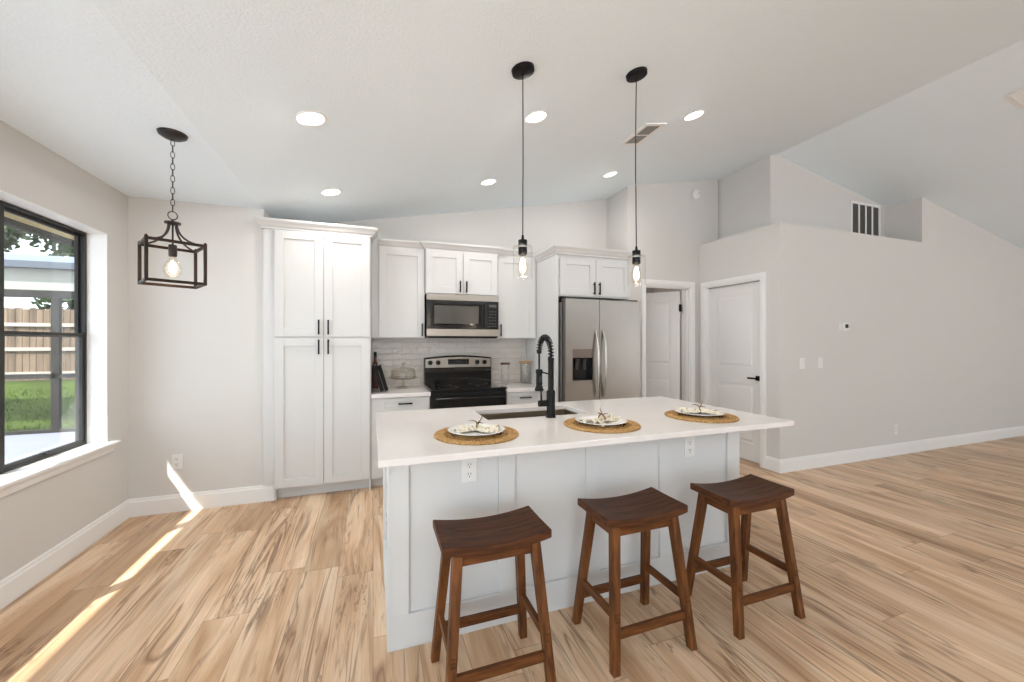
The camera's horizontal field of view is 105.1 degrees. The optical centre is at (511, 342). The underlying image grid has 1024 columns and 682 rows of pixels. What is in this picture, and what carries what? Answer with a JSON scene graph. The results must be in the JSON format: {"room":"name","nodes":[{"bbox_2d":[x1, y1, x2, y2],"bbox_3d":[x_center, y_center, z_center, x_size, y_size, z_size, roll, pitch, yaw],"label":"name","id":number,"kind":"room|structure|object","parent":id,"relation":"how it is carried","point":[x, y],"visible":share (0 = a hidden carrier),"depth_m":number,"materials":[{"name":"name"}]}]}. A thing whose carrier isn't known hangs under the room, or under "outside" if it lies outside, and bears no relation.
{"room":"kitchen","nodes":[
{"label":"kitchen","id":0,"kind":"room"},
{"bbox_2d":[0,120,127,579],"bbox_3d":[-1.944,0.110,-0.159,0.170,2.500,8.200,0,0,-20],"label":"wall","id":1,"kind":"structure","parent":0,"point":[37,517],"depth_m":2.52,"materials":[{"name":"white paint"}]},
{"bbox_2d":[4,211,73,246],"bbox_3d":[-2.667,-1.119,0.593,0.690,0.482,10.100,0,0,-20],"label":"roof eave","id":2,"kind":"object","parent":1,"relation":"attached to","point":[10,220],"depth_m":3.14,"materials":[{"name":"grey wood"}]},
{"bbox_2d":[0,190,120,497],"bbox_3d":[-2.448,0.005,1.344,0.215,1.570,3.210,0,0,-20],"label":"window","id":3,"kind":"structure","parent":1,"relation":"in","point":[90,333],"depth_m":2.73,"materials":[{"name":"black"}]},
{"bbox_2d":[0,484,274,609],"bbox_3d":[-1.874,1.290,1.394,1.000,0.140,3.880,0,0,-20],"label":"baseboard","id":4,"kind":"structure","parent":1,"relation":"attached to","point":[23,579],"depth_m":2.87,"materials":[{"name":"white"}]},
{"bbox_2d":[128,196,269,498],"bbox_3d":[-2.682,0.110,3.547,0.915,2.500,0.720,0,0,-20],"label":"wall","id":5,"kind":"structure","parent":0,"point":[195,356],"depth_m":3.20,"materials":[{"name":"white paint"}]},
{"bbox_2d":[171,454,182,468],"bbox_3d":[-2.696,0.960,3.155,0.072,0.116,0.009,0,0,-20],"label":"power outlet","id":6,"kind":"object","parent":5,"relation":"attached to","point":[176,460],"visible":1,"depth_m":3.15,"materials":[{"name":"white plastic"}]},
{"bbox_2d":[333,199,606,387],"bbox_3d":[-0.563,-0.265,4.601,3.785,3.250,0.150,0,0,-20],"label":"wall","id":7,"kind":"structure","parent":0,"point":[580,223],"depth_m":4.71,"materials":[{"name":"white paint"}]},
{"bbox_2d":[371,238,424,337],"bbox_3d":[-1.191,-0.538,4.092,0.522,0.984,0.370,0,0,-20],"label":"upper cabinet","id":8,"kind":"object","parent":7,"relation":"attached to","point":[397,265],"visible":0.98,"depth_m":3.96,"materials":[{"name":"grey wood"}]},
{"bbox_2d":[372,338,525,386],"bbox_3d":[-0.666,0.210,4.479,1.768,0.700,0.009,0,0,-20],"label":"backsplash","id":9,"kind":"structure","parent":7,"relation":"attached to","point":[391,352],"depth_m":4.40,"materials":[{"name":"white tile"}]},
{"bbox_2d":[420,240,504,295],"bbox_3d":[-0.571,-0.766,4.291,0.896,0.528,0.410,0,0,-20],"label":"upper cabinet","id":10,"kind":"object","parent":7,"relation":"attached to","point":[450,268],"visible":0.98,"depth_m":4.12,"materials":[{"name":"grey wood"}]},
{"bbox_2d":[425,293,498,338],"bbox_3d":[-0.566,-0.272,4.273,0.762,0.453,0.442,0,0,-20],"label":"microwave","id":11,"kind":"object","parent":10,"relation":"attached to","point":[449,316],"visible":0.96,"depth_m":4.09,"materials":[{"name":"silver metal"}]},
{"bbox_2d":[491,248,535,338],"bbox_3d":[0.010,-0.538,4.518,0.466,0.984,0.370,0,0,-20],"label":"upper cabinet","id":12,"kind":"object","parent":7,"relation":"attached to","point":[516,288],"visible":0.88,"depth_m":4.39,"materials":[{"name":"grey wood"}]},
{"bbox_2d":[0,0,1023,249],"bbox_3d":[3.797,-1.686,2.726,12.920,1.338,9.800,0,0,-20],"label":"ceiling","id":13,"kind":"structure","parent":0,"point":[888,102],"depth_m":2.39,"materials":[{"name":"white paint"}]},
{"bbox_2d":[137,127,206,288],"bbox_3d":[-1.853,-0.727,2.141,0.233,0.826,0.255,0,0,40],"label":"lantern pendant","id":14,"kind":"object","parent":13,"relation":"hanging from","point":[170,134],"visible":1,"depth_m":2.13,"materials":[{"name":"brown metal"}]},
{"bbox_2d":[168,244,176,256],"bbox_3d":[-1.853,-0.501,2.141,0.038,0.067,0.038,0,0,40],"label":"socket","id":15,"kind":"object","parent":14,"relation":"attached to","point":[172,249],"depth_m":2.13,"materials":[{"name":"brown metal"}]},
{"bbox_2d":[295,110,326,126],"bbox_3d":[-1.120,-1.249,2.187,0.160,0.039,0.164,0,0,-24],"label":"recessed light","id":16,"kind":"object","parent":13,"relation":"in","point":[310,118],"visible":1,"depth_m":2.18,"materials":[{"name":"white plastic"}]},
{"bbox_2d":[321,188,341,195],"bbox_3d":[-1.497,-1.249,3.252,0.160,0.039,0.164,0,0,-24],"label":"recessed light","id":17,"kind":"object","parent":13,"relation":"in","point":[329,191],"visible":1,"depth_m":3.25,"materials":[{"name":"white plastic"}]},
{"bbox_2d":[480,178,496,185],"bbox_3d":[-0.221,-1.517,3.706,0.160,0.039,0.164,0,0,-15],"label":"recessed light","id":18,"kind":"object","parent":13,"relation":"in","point":[486,182],"visible":1,"depth_m":3.70,"materials":[{"name":"white plastic"}]},
{"bbox_2d":[511,61,533,271],"bbox_3d":[0.058,-0.910,2.100,0.124,1.134,0.124,0,0,-20],"label":"pendant light","id":19,"kind":"object","parent":13,"relation":"hanging from","point":[525,69],"visible":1,"depth_m":2.09,"materials":[{"name":"black metal"}]},
{"bbox_2d":[518,235,526,255],"bbox_3d":[0.058,-0.522,2.100,0.048,0.108,0.048,0,0,-20],"label":"socket","id":20,"kind":"object","parent":19,"relation":"attached to","point":[522,243],"depth_m":2.08,"materials":[{"name":"black metal"}]},
{"bbox_2d":[524,110,547,123],"bbox_3d":[0.163,-1.518,2.638,0.160,0.039,0.164,0,0,-15],"label":"recessed light","id":21,"kind":"object","parent":13,"relation":"in","point":[537,116],"visible":1,"depth_m":2.63,"materials":[{"name":"white"}]},
{"bbox_2d":[603,171,617,177],"bbox_3d":[1.043,-1.782,4.152,0.160,0.039,0.164,0,0,-15],"label":"recessed light","id":22,"kind":"object","parent":13,"relation":"in","point":[612,173],"visible":1,"depth_m":4.15,"materials":[{"name":"white plastic"}]},
{"bbox_2d":[626,66,646,282],"bbox_3d":[0.745,-0.982,2.344,0.124,1.278,0.124,0,0,-20],"label":"pendant light","id":23,"kind":"object","parent":13,"relation":"hanging from","point":[637,74],"visible":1,"depth_m":2.34,"materials":[{"name":"black metal"}]},
{"bbox_2d":[632,246,640,264],"bbox_3d":[0.744,-0.522,2.343,0.048,0.108,0.048,0,0,-20],"label":"socket","id":24,"kind":"object","parent":23,"relation":"attached to","point":[636,254],"depth_m":2.33,"materials":[{"name":"black metal"}]},
{"bbox_2d":[619,123,666,145],"bbox_3d":[1.082,-1.730,3.264,0.197,0.046,0.360,0,0,-20],"label":"ceiling vent","id":25,"kind":"object","parent":13,"relation":"in","point":[648,129],"visible":0.98,"depth_m":3.24,"materials":[{"name":"white metal"}]},
{"bbox_2d":[683,109,704,120],"bbox_3d":[1.428,-1.784,3.079,0.160,0.039,0.164,0,0,-15],"label":"recessed light","id":26,"kind":"object","parent":13,"relation":"in","point":[696,114],"visible":1,"depth_m":3.08,"materials":[{"name":"white plastic"}]},
{"bbox_2d":[1003,88,1023,108],"bbox_3d":[4.328,-2.060,3.232,0.277,0.059,0.280,0,0,-20],"label":"ceiling vent","id":27,"kind":"object","parent":13,"relation":"in","point":[1016,98],"visible":1,"depth_m":3.31,"materials":[{"name":"white"}]},
{"bbox_2d":[0,435,1023,681],"bbox_3d":[3.797,1.420,2.726,12.920,0.120,9.800,0,0,-20],"label":"floor","id":28,"kind":"structure","parent":0,"point":[910,566],"depth_m":2.04,"materials":[{"name":"brown wood"}]},
{"bbox_2d":[253,216,377,499],"bbox_3d":[-1.798,0.156,3.724,0.983,2.408,0.658,0,0,-20],"label":"pantry cabinet","id":29,"kind":"object","parent":28,"relation":"on","point":[317,275],"visible":0.99,"depth_m":3.45,"materials":[{"name":"grey wood"}]},
{"bbox_2d":[371,396,429,486],"bbox_3d":[-1.138,0.938,3.966,0.538,0.845,0.644,0,0,-20],"label":"base cabinet","id":30,"kind":"object","parent":28,"relation":"on","point":[421,402],"visible":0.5,"depth_m":3.65,"materials":[{"name":"grey wood"}]},
{"bbox_2d":[371,385,430,398],"bbox_3d":[-1.138,0.495,3.972,0.539,0.038,0.628,0,0,-20],"label":"countertop","id":31,"kind":"structure","parent":30,"relation":"on","point":[393,391],"depth_m":3.75,"materials":[{"name":"white stone"}]},
{"bbox_2d":[372,352,378,388],"bbox_3d":[-1.416,0.286,4.060,0.068,0.380,0.068,0,0,-20],"label":"bottle","id":32,"kind":"object","parent":31,"relation":"on","point":[375,385],"visible":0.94,"depth_m":4.03,"materials":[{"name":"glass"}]},
{"bbox_2d":[373,364,383,390],"bbox_3d":[-1.302,0.339,3.814,0.103,0.254,0.200,0,0,-20],"label":"cookbook","id":33,"kind":"object","parent":31,"relation":"on","point":[375,368],"visible":1,"depth_m":3.72,"materials":[{"name":"black paper"}]},
{"bbox_2d":[377,364,387,390],"bbox_3d":[-1.263,0.339,3.828,0.103,0.254,0.200,0,0,-20],"label":"cookbook","id":34,"kind":"object","parent":31,"relation":"on","point":[381,373],"visible":1,"depth_m":3.73,"materials":[{"name":"black paper"}]},
{"bbox_2d":[388,362,417,387],"bbox_3d":[-1.144,0.343,4.125,0.300,0.265,0.300,0,0,-20],"label":"cake stand","id":35,"kind":"object","parent":31,"relation":"on","point":[403,362],"visible":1,"depth_m":4.05,"materials":[{"name":"clear glass"}]},
{"bbox_2d":[424,355,506,408],"bbox_3d":[-0.508,0.752,4.152,0.766,1.216,0.683,0,0,-20],"label":"range","id":36,"kind":"object","parent":28,"relation":"on","point":[453,381],"visible":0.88,"depth_m":4.28,"materials":[{"name":"black metal"}]},
{"bbox_2d":[424,382,506,391],"bbox_3d":[-0.507,0.464,4.149,0.766,0.019,0.560,0,0,-20],"label":"cooktop","id":37,"kind":"object","parent":36,"relation":"in","point":[431,386],"depth_m":4.04,"materials":[{"name":"black"}]},
{"bbox_2d":[430,506,556,681],"bbox_3d":[-0.087,1.050,1.598,0.438,0.619,0.353,0,0,-20],"label":"bar stool","id":38,"kind":"object","parent":28,"relation":"on","point":[517,533],"visible":1,"depth_m":1.53,"materials":[{"name":"brown wood"}]},
{"bbox_2d":[506,391,545,404],"bbox_3d":[0.060,0.938,4.391,0.456,0.845,0.644,0,0,-20],"label":"base cabinet","id":39,"kind":"object","parent":28,"relation":"on","point":[530,397],"visible":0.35,"depth_m":4.11,"materials":[{"name":"grey wood"}]},
{"bbox_2d":[496,382,546,392],"bbox_3d":[0.057,0.495,4.396,0.458,0.038,0.628,0,0,-20],"label":"countertop","id":40,"kind":"structure","parent":39,"relation":"on","point":[511,386],"depth_m":4.24,"materials":[{"name":"white stone"}]},
{"bbox_2d":[500,362,509,384],"bbox_3d":[-0.077,0.351,4.429,0.110,0.249,0.110,0,0,-20],"label":"storage jar","id":41,"kind":"object","parent":40,"relation":"on","point":[501,363],"visible":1,"depth_m":4.39,"materials":[{"name":"clear glass"}]},
{"bbox_2d":[383,432,738,652],"bbox_3d":[0.285,0.917,2.457,2.060,0.885,0.840,0,0,-20],"label":"kitchen island","id":42,"kind":"object","parent":28,"relation":"on","point":[551,483],"visible":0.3,"depth_m":1.98,"materials":[{"name":"white paint"}]},
{"bbox_2d":[462,458,476,482],"bbox_3d":[-0.201,0.600,1.849,0.072,0.116,0.009,0,0,-20],"label":"power outlet","id":43,"kind":"object","parent":42,"relation":"attached to","point":[469,466],"visible":0.85,"depth_m":1.85,"materials":[{"name":"white plastic"}]},
{"bbox_2d":[466,462,472,468],"bbox_3d":[-0.201,0.578,1.846,0.032,0.032,0.003,0,0,-20],"label":"receptacle","id":44,"kind":"object","parent":43,"relation":"attached to","point":[469,465],"depth_m":1.85,"materials":[{"name":"grey plastic"}]},
{"bbox_2d":[466,471,472,477],"bbox_3d":[-0.201,0.622,1.846,0.032,0.032,0.003,0,0,-20],"label":"receptacle","id":45,"kind":"object","parent":43,"relation":"attached to","point":[469,474],"depth_m":1.85,"materials":[{"name":"grey plastic"}]},
{"bbox_2d":[376,396,794,467],"bbox_3d":[0.367,0.460,2.366,2.238,0.028,1.095,0,0,-20],"label":"island countertop","id":46,"kind":"structure","parent":42,"relation":"on","point":[407,437],"depth_m":2.08,"materials":[{"name":"white stone"}]},
{"bbox_2d":[434,426,518,444],"bbox_3d":[-0.171,0.442,1.900,0.407,0.009,0.407,0,0,40],"label":"placemat","id":47,"kind":"object","parent":46,"relation":"on","point":[443,435],"visible":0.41,"depth_m":1.81,"materials":[{"name":"beige wicker"}]},
{"bbox_2d":[448,423,504,435],"bbox_3d":[-0.172,0.427,1.904,0.278,0.020,0.278,0,0,-20],"label":"dinner plate","id":48,"kind":"object","parent":47,"relation":"on","point":[502,428],"visible":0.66,"depth_m":1.88,"materials":[{"name":"white ceramic"}]},
{"bbox_2d":[454,416,499,432],"bbox_3d":[-0.172,0.396,1.904,0.231,0.074,0.159,0,0,4],"label":"napkin","id":49,"kind":"object","parent":48,"relation":"on","point":[460,428],"visible":0.98,"depth_m":1.88,"materials":[{"name":"fabric"}]},
{"bbox_2d":[480,409,577,419],"bbox_3d":[0.118,0.576,2.525,0.680,0.201,0.350,0,0,-20],"label":"sink","id":50,"kind":"object","parent":46,"relation":"in","point":[494,416],"visible":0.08,"depth_m":2.69,"materials":[{"name":"silver metal"}]},
{"bbox_2d":[535,334,555,417],"bbox_3d":[0.181,0.198,2.417,0.108,0.496,0.235,0,0,-20],"label":"kitchen faucet","id":51,"kind":"object","parent":46,"relation":"on","point":[550,402],"visible":1,"depth_m":2.33,"materials":[{"name":"black metal"}]},
{"bbox_2d":[564,417,640,432],"bbox_3d":[0.485,0.442,2.122,0.407,0.009,0.407,0,0,-40],"label":"placemat","id":52,"kind":"object","parent":46,"relation":"on","point":[629,426],"visible":0.52,"depth_m":2.03,"materials":[{"name":"beige wicker"}]},
{"bbox_2d":[575,415,626,425],"bbox_3d":[0.482,0.427,2.129,0.278,0.020,0.278,0,0,-20],"label":"dinner plate","id":53,"kind":"object","parent":52,"relation":"on","point":[622,420],"visible":0.57,"depth_m":2.12,"materials":[{"name":"white ceramic"}]},
{"bbox_2d":[579,409,620,426],"bbox_3d":[0.484,0.396,2.126,0.159,0.074,0.232,0,0,41],"label":"napkin","id":54,"kind":"object","parent":53,"relation":"on","point":[602,418],"visible":0.98,"depth_m":2.11,"materials":[{"name":"fabric"}]},
{"bbox_2d":[664,410,738,422],"bbox_3d":[1.137,0.442,2.364,0.407,0.009,0.407,0,0,16],"label":"placemat","id":55,"kind":"object","parent":46,"relation":"on","point":[726,418],"visible":0.6,"depth_m":2.28,"materials":[{"name":"beige wicker"}]},
{"bbox_2d":[674,407,724,416],"bbox_3d":[1.137,0.427,2.383,0.278,0.020,0.278,0,0,-20],"label":"dinner plate","id":56,"kind":"object","parent":55,"relation":"on","point":[702,414],"visible":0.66,"depth_m":2.35,"materials":[{"name":"white ceramic"}]},
{"bbox_2d":[678,401,721,415],"bbox_3d":[1.142,0.396,2.388,0.222,0.074,0.172,0,0,12],"label":"napkin","id":57,"kind":"object","parent":56,"relation":"on","point":[684,409],"visible":0.97,"depth_m":2.36,"materials":[{"name":"fabric"}]},
{"bbox_2d":[684,436,694,456],"bbox_3d":[1.037,0.608,2.288,0.072,0.116,0.009,0,0,-20],"label":"power outlet","id":58,"kind":"object","parent":42,"relation":"attached to","point":[689,442],"visible":0.99,"depth_m":2.28,"materials":[{"name":"white plastic"}]},
{"bbox_2d":[526,244,631,401],"bbox_3d":[0.746,0.190,4.498,1.022,2.340,0.900,0,0,-20],"label":"tall cabinet","id":59,"kind":"object","parent":28,"relation":"on","point":[576,272],"visible":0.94,"depth_m":4.16,"materials":[{"name":"grey wood"}]},
{"bbox_2d":[558,297,639,401],"bbox_3d":[0.822,0.453,4.427,0.892,1.815,0.925,0,0,-20],"label":"refrigerator","id":60,"kind":"object","parent":28,"relation":"on","point":[599,340],"visible":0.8,"depth_m":4.04,"materials":[{"name":"grey metal"}]},
{"bbox_2d":[572,487,697,677],"bbox_3d":[0.557,1.050,1.826,0.438,0.619,0.353,0,0,-20],"label":"bar stool","id":61,"kind":"object","parent":28,"relation":"on","point":[644,511],"visible":1,"depth_m":1.76,"materials":[{"name":"brown wood"}]},
{"bbox_2d":[686,474,805,639],"bbox_3d":[1.185,1.050,2.028,0.438,0.619,0.353,0,0,-20],"label":"bar stool","id":62,"kind":"object","parent":28,"relation":"on","point":[746,495],"visible":0.98,"depth_m":1.96,"materials":[{"name":"brown wood"}]},
{"bbox_2d":[607,179,717,402],"bbox_3d":[1.967,-0.406,5.255,1.420,3.531,0.610,0,0,-20],"label":"wall","id":63,"kind":"structure","parent":0,"point":[672,225],"depth_m":4.95,"materials":[{"name":"white paint"}]},
{"bbox_2d":[641,279,694,402],"bbox_3d":[1.865,0.292,5.221,0.825,2.136,0.658,0,0,-20],"label":"door","id":64,"kind":"structure","parent":63,"relation":"in","point":[660,311],"depth_m":5.15,"materials":[{"name":"white wood"}]},
{"bbox_2d":[691,189,699,198],"bbox_3d":[2.378,-1.914,5.056,0.124,0.124,0.039,0,0,-20],"label":"smoke detector","id":65,"kind":"object","parent":63,"relation":"attached to","point":[695,193],"visible":1,"depth_m":5.04,"materials":[{"name":"white plastic"}]},
{"bbox_2d":[646,288,681,399],"bbox_3d":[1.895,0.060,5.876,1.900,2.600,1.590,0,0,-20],"label":"door frame","id":66,"kind":"structure","parent":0,"point":[648,290],"depth_m":6.22,"materials":[{"name":"white paint"}]},
{"bbox_2d":[699,222,787,458],"bbox_3d":[2.672,0.050,4.613,0.120,2.620,1.070,0,0,-20],"label":"wall","id":67,"kind":"structure","parent":0,"point":[762,249],"depth_m":4.17,"materials":[{"name":"white paint"}]},
{"bbox_2d":[701,272,765,467],"bbox_3d":[2.646,0.298,4.664,0.146,2.124,0.887,0,0,-20],"label":"door","id":68,"kind":"structure","parent":67,"relation":"in","point":[733,310],"depth_m":4.61,"materials":[{"name":"white wood"}]},
{"bbox_2d":[718,155,885,239],"bbox_3d":[3.880,-1.728,5.291,2.150,0.935,0.800,0,0,-20],"label":"wall niche","id":69,"kind":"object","parent":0,"point":[772,189],"visible":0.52,"depth_m":4.79,"materials":[{"name":"white paint"}]},
{"bbox_2d":[850,200,880,235],"bbox_3d":[4.623,-1.560,5.124,0.600,0.520,0.012,0,0,-20],"label":"return air grille","id":70,"kind":"object","parent":69,"relation":"attached to","point":[865,218],"visible":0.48,"depth_m":5.12,"materials":[{"name":"white metal"}]},
{"bbox_2d":[788,198,1023,457],"bbox_3d":[5.876,-0.231,5.750,6.680,3.182,1.070,0,0,-20],"label":"wall","id":71,"kind":"structure","parent":0,"point":[933,346],"depth_m":4.80,"materials":[{"name":"white paint"}]},
{"bbox_2d":[800,358,804,368],"bbox_3d":[3.107,0.224,4.194,0.072,0.116,0.012,0,0,-20],"label":"light switch","id":72,"kind":"object","parent":71,"relation":"attached to","point":[802,360],"visible":1,"depth_m":4.19,"materials":[{"name":"white plastic"}]},
{"bbox_2d":[818,358,822,367],"bbox_3d":[3.376,0.224,4.289,0.072,0.116,0.012,0,0,-20],"label":"light switch","id":73,"kind":"object","parent":71,"relation":"attached to","point":[820,360],"visible":1,"depth_m":4.28,"materials":[{"name":"white plastic"}]},
{"bbox_2d":[839,323,849,330],"bbox_3d":[3.747,-0.177,4.413,0.150,0.090,0.026,0,0,-20],"label":"thermostat","id":74,"kind":"object","parent":71,"relation":"attached to","point":[842,326],"visible":1,"depth_m":4.40,"materials":[{"name":"white plastic"}]},
{"bbox_2d":[765,425,1023,473],"bbox_3d":[5.969,1.290,5.285,6.816,0.140,0.164,0,0,-20],"label":"baseboard","id":75,"kind":"structure","parent":71,"relation":"attached to","point":[780,466],"depth_m":4.64,"materials":[{"name":"white"}]},
{"bbox_2d":[893,424,896,433],"bbox_3d":[4.634,1.050,4.736,0.072,0.116,0.009,0,0,-20],"label":"power outlet","id":76,"kind":"object","parent":71,"relation":"attached to","point":[894,426],"visible":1,"depth_m":4.73,"materials":[{"name":"white plastic"}]},
{"label":"outside","id":77,"kind":"structure","parent":0,"visible":0},
{"bbox_2d":[5,379,74,430],"bbox_3d":[-9.826,1.274,12.749,50.000,0.358,14.000,0,0,-20],"label":"lawn","id":78,"kind":"structure","parent":77,"point":[69,385],"depth_m":8.33,"materials":[{"name":"green plant"}]},
{"bbox_2d":[4,229,24,252],"bbox_3d":[-18.462,-2.618,12.335,3.777,7.472,4.229,0,0,-20],"label":"leafy tree","id":79,"kind":"object","parent":78,"relation":"on","point":[10,238],"visible":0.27,"depth_m":13.85,"materials":[{"name":"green plant"}]},
{"bbox_2d":[4,225,73,309],"bbox_3d":[-14.186,-2.284,13.288,4.416,6.805,4.004,0,0,-20],"label":"leafy tree","id":80,"kind":"object","parent":78,"relation":"on","point":[63,250],"visible":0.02,"depth_m":12.66,"materials":[{"name":"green plant"}]},
{"bbox_2d":[4,307,74,380],"bbox_3d":[-13.558,0.045,11.357,26.035,2.090,0.190,0,0,-20],"label":"wooden fence","id":81,"kind":"object","parent":78,"relation":"on","point":[23,355],"visible":0.1,"depth_m":11.25,"materials":[{"name":"beige wood"}]},
{"bbox_2d":[5,386,74,430],"bbox_3d":[-10.725,1.289,7.788,9.016,0.341,5.201,0,0,-20],"label":"grass blades","id":82,"kind":"object","parent":78,"relation":"on","point":[63,386],"visible":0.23,"depth_m":7.88,"materials":[{"name":"green plant"}]},
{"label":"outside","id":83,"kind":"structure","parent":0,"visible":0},
{"bbox_2d":[5,432,74,463],"bbox_3d":[-9.889,1.485,1.003,14.030,0.150,8.100,0,0,-20],"label":"patio","id":84,"kind":"structure","parent":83,"point":[17,447],"depth_m":5.47,"materials":[{"name":"concrete"}]},
{"bbox_2d":[4,253,74,435],"bbox_3d":[-10.117,-0.140,6.089,13.000,3.100,2.160,0,0,-20],"label":"patio cover","id":85,"kind":"object","parent":84,"relation":"on","point":[25,275],"visible":0.25,"depth_m":6.12,"materials":[{"name":"white painted metal"}]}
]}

